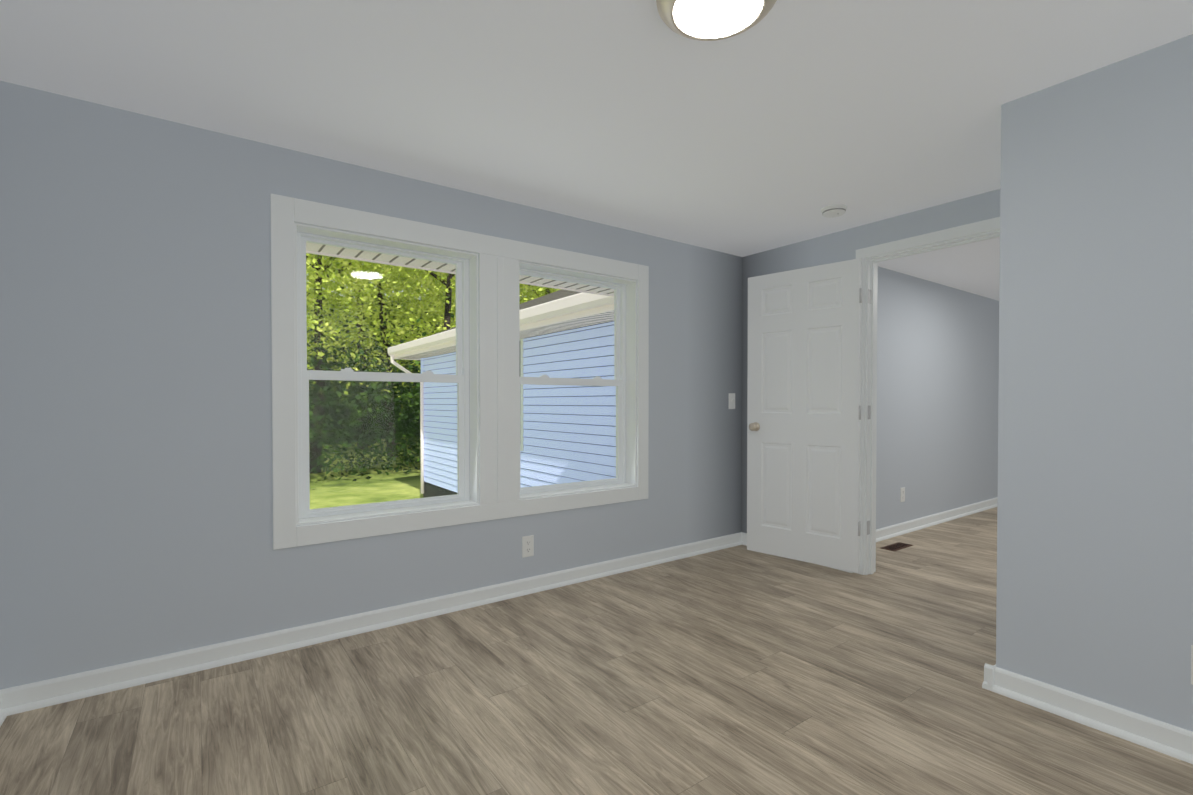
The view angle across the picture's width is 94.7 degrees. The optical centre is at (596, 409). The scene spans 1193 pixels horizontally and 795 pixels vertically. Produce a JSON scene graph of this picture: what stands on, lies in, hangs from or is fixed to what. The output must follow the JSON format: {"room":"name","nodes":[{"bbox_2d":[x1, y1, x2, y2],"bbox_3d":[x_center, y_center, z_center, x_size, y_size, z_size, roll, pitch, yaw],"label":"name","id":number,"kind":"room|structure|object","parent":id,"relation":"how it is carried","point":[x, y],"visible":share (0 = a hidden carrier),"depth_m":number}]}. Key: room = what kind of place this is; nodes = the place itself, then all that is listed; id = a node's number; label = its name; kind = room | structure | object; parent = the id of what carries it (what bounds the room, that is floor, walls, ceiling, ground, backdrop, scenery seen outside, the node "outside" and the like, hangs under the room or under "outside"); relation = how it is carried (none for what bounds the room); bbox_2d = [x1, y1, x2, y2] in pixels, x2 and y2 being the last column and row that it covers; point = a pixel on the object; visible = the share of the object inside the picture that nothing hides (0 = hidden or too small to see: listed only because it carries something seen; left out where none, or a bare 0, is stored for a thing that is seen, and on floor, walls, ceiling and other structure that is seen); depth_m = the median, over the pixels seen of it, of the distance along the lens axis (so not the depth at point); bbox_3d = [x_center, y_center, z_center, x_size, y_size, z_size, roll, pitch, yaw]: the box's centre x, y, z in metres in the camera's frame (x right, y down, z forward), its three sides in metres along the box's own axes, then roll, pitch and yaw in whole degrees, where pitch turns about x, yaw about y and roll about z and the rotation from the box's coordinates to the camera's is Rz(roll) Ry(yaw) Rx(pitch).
{"room":"empty bedroom","nodes":[
{"label":"empty bedroom","id":0,"kind":"room"},
{"bbox_2d":[0,81,741,689],"bbox_3d":[-0.552,-0.056,3.255,4.370,2.290,0.160,-1,1,-36],"label":"wall","id":1,"kind":"structure","parent":0,"point":[136,499],"depth_m":2.32},
{"bbox_2d":[0,687,11,726],"bbox_3d":[-0.892,1.084,0.258,0.035,0.088,4.310,-1,1,-36],"label":"baseboard","id":2,"kind":"structure","parent":1,"relation":"attached to","point":[5,694],"depth_m":1.99},
{"bbox_2d":[12,532,743,714],"bbox_3d":[-0.470,1.046,3.209,4.070,0.088,0.035,-1,1,-36],"label":"baseboard","id":3,"kind":"structure","parent":1,"relation":"attached to","point":[45,693],"depth_m":2.58},
{"bbox_2d":[270,194,648,549],"bbox_3d":[-0.583,-0.176,3.182,2.251,1.604,0.130,-1,1,-36],"label":"window frame","id":4,"kind":"structure","parent":1,"relation":"in","point":[494,347],"depth_m":3.08},
{"bbox_2d":[297,232,469,518],"bbox_3d":[-1.109,-0.165,2.923,0.926,1.419,0.083,-1,1,-36],"label":"window","id":5,"kind":"structure","parent":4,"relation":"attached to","point":[460,378],"depth_m":2.89},
{"bbox_2d":[519,268,625,493],"bbox_3d":[-0.175,-0.174,3.603,0.926,1.419,0.083,-1,1,-36],"label":"window","id":6,"kind":"structure","parent":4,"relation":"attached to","point":[619,369],"depth_m":3.73},
{"bbox_2d":[522,535,533,557],"bbox_3d":[-0.406,0.814,3.269,0.076,0.124,0.007,-1,1,-36],"label":"outlet","id":7,"kind":"object","parent":1,"relation":"attached to","point":[527,546],"visible":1,"depth_m":3.27},
{"bbox_2d":[729,393,734,408],"bbox_3d":[1.071,-0.065,4.326,0.076,0.124,0.017,-1,1,-36],"label":"light switch","id":8,"kind":"object","parent":1,"relation":"attached to","point":[731,400],"visible":1,"depth_m":4.32},
{"bbox_2d":[0,507,1192,794],"bbox_3d":[2.681,1.145,2.796,9.040,0.100,4.450,-1,1,-36],"label":"floor","id":9,"kind":"structure","parent":0,"point":[740,669],"depth_m":2.03},
{"bbox_2d":[881,542,912,550],"bbox_3d":[2.350,1.072,4.304,0.300,0.006,0.110,-1,1,-36],"label":"floor vent","id":10,"kind":"object","parent":9,"relation":"in","point":[896,546],"visible":1,"depth_m":4.29},
{"bbox_2d":[0,0,1192,256],"bbox_3d":[2.640,-1.256,2.822,9.040,0.120,4.590,-1,1,-36],"label":"ceiling","id":11,"kind":"structure","parent":0,"point":[782,122],"depth_m":2.02},
{"bbox_2d":[656,0,776,40],"bbox_3d":[0.341,-1.145,1.547,0.344,0.068,0.344,-1,1,-36],"label":"flush-mount light fixture","id":12,"kind":"object","parent":11,"relation":"attached to","point":[707,20],"visible":1,"depth_m":1.56},
{"bbox_2d":[821,204,846,217],"bbox_3d":[1.421,-1.182,3.291,0.144,0.040,0.144,-1,1,-36],"label":"smoke detector","id":13,"kind":"object","parent":11,"relation":"attached to","point":[835,210],"visible":1,"depth_m":3.25},
{"bbox_2d":[742,189,999,532],"bbox_3d":[1.820,-0.061,3.607,0.120,2.290,2.060,-1,1,-36],"label":"wall","id":14,"kind":"structure","parent":0,"point":[843,245],"depth_m":3.70},
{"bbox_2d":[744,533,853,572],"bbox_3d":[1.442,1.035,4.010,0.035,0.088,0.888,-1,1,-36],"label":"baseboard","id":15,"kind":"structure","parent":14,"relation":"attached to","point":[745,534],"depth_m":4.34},
{"bbox_2d":[747,258,861,572],"bbox_3d":[1.411,0.039,3.837,0.221,2.040,0.809,-1,1,-36],"label":"door","id":16,"kind":"structure","parent":14,"relation":"in","point":[804,419],"depth_m":3.81},
{"bbox_2d":[854,217,999,574],"bbox_3d":[2.043,0.021,3.301,0.150,2.135,0.940,-1,1,-36],"label":"door frame","id":17,"kind":"structure","parent":14,"relation":"attached to","point":[871,257],"depth_m":3.59},
{"bbox_2d":[876,266,998,528],"bbox_3d":[3.463,-0.084,5.420,4.670,2.290,0.120,-1,1,-36],"label":"wall","id":18,"kind":"structure","parent":0,"point":[937,392],"depth_m":5.06},
{"bbox_2d":[900,487,904,501],"bbox_3d":[2.655,0.739,4.765,0.076,0.124,0.007,-1,1,-36],"label":"outlet","id":19,"kind":"object","parent":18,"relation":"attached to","point":[902,494],"visible":1,"depth_m":4.76},
{"bbox_2d":[876,497,997,541],"bbox_3d":[3.459,1.018,5.337,4.550,0.088,0.035,-1,1,-36],"label":"baseboard","id":20,"kind":"structure","parent":18,"relation":"attached to","point":[902,528],"depth_m":5.07},
{"bbox_2d":[878,237,999,300],"bbox_3d":[4.551,-1.183,3.824,4.530,0.049,3.720,-1,1,-36],"label":"ceiling","id":21,"kind":"structure","parent":0,"point":[973,268],"depth_m":4.49},
{"bbox_2d":[996,34,1192,731],"bbox_3d":[2.687,-0.034,1.573,1.110,2.290,2.250,-1,1,-36],"label":"wall","id":22,"kind":"structure","parent":0,"point":[1095,515],"depth_m":1.91},
{"bbox_2d":[982,663,1192,763],"bbox_3d":[2.196,1.070,1.289,0.035,0.088,2.225,-1,1,-36],"label":"baseboard","id":23,"kind":"structure","parent":22,"relation":"attached to","point":[1134,727],"depth_m":1.92},
{"bbox_2d":[1191,645,1192,684],"bbox_3d":[1.905,0.809,1.710,0.007,0.124,0.076,-1,1,-36],"label":"outlet","id":24,"kind":"object","parent":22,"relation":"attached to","point":[1192,664],"visible":1,"depth_m":1.74},
{"label":"outside","id":25,"kind":"structure","parent":0,"visible":0},
{"bbox_2d":[309,438,422,508],"bbox_3d":[-27.278,1.695,37.538,120.000,0.300,86.970,-1,1,-36],"label":"ground","id":26,"kind":"structure","parent":25,"point":[330,498],"depth_m":13.59},
{"bbox_2d":[421,373,424,497],"bbox_3d":[0.048,0.324,14.040,9.020,3.450,0.110,-1,1,-36],"label":"wall","id":27,"kind":"structure","parent":26,"relation":"on","point":[421,373],"depth_m":11.34},
{"bbox_2d":[421,321,615,496],"bbox_3d":[-1.032,0.401,8.093,0.264,3.450,8.220,-1,1,-36],"label":"wall","id":28,"kind":"structure","parent":26,"relation":"on","point":[579,402],"depth_m":7.20},
{"bbox_2d":[390,355,423,493],"bbox_3d":[-3.903,0.304,11.346,0.693,2.860,0.070,0,1,4],"label":"downspout","id":29,"kind":"object","parent":28,"relation":"attached to","point":[393,362],"depth_m":11.31},
{"bbox_2d":[306,253,560,481],"bbox_3d":[-2.446,-8.943,31.698,46.929,25.222,33.961,-1,1,-36],"label":"trees","id":30,"kind":"object","parent":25,"point":[322,429],"depth_m":16.09},
{"bbox_2d":[306,242,613,359],"bbox_3d":[1.113,-2.502,6.264,16.400,3.024,14.800,-1,1,-36],"label":"roof eaves","id":31,"kind":"object","parent":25,"point":[441,343],"depth_m":5.99}
]}

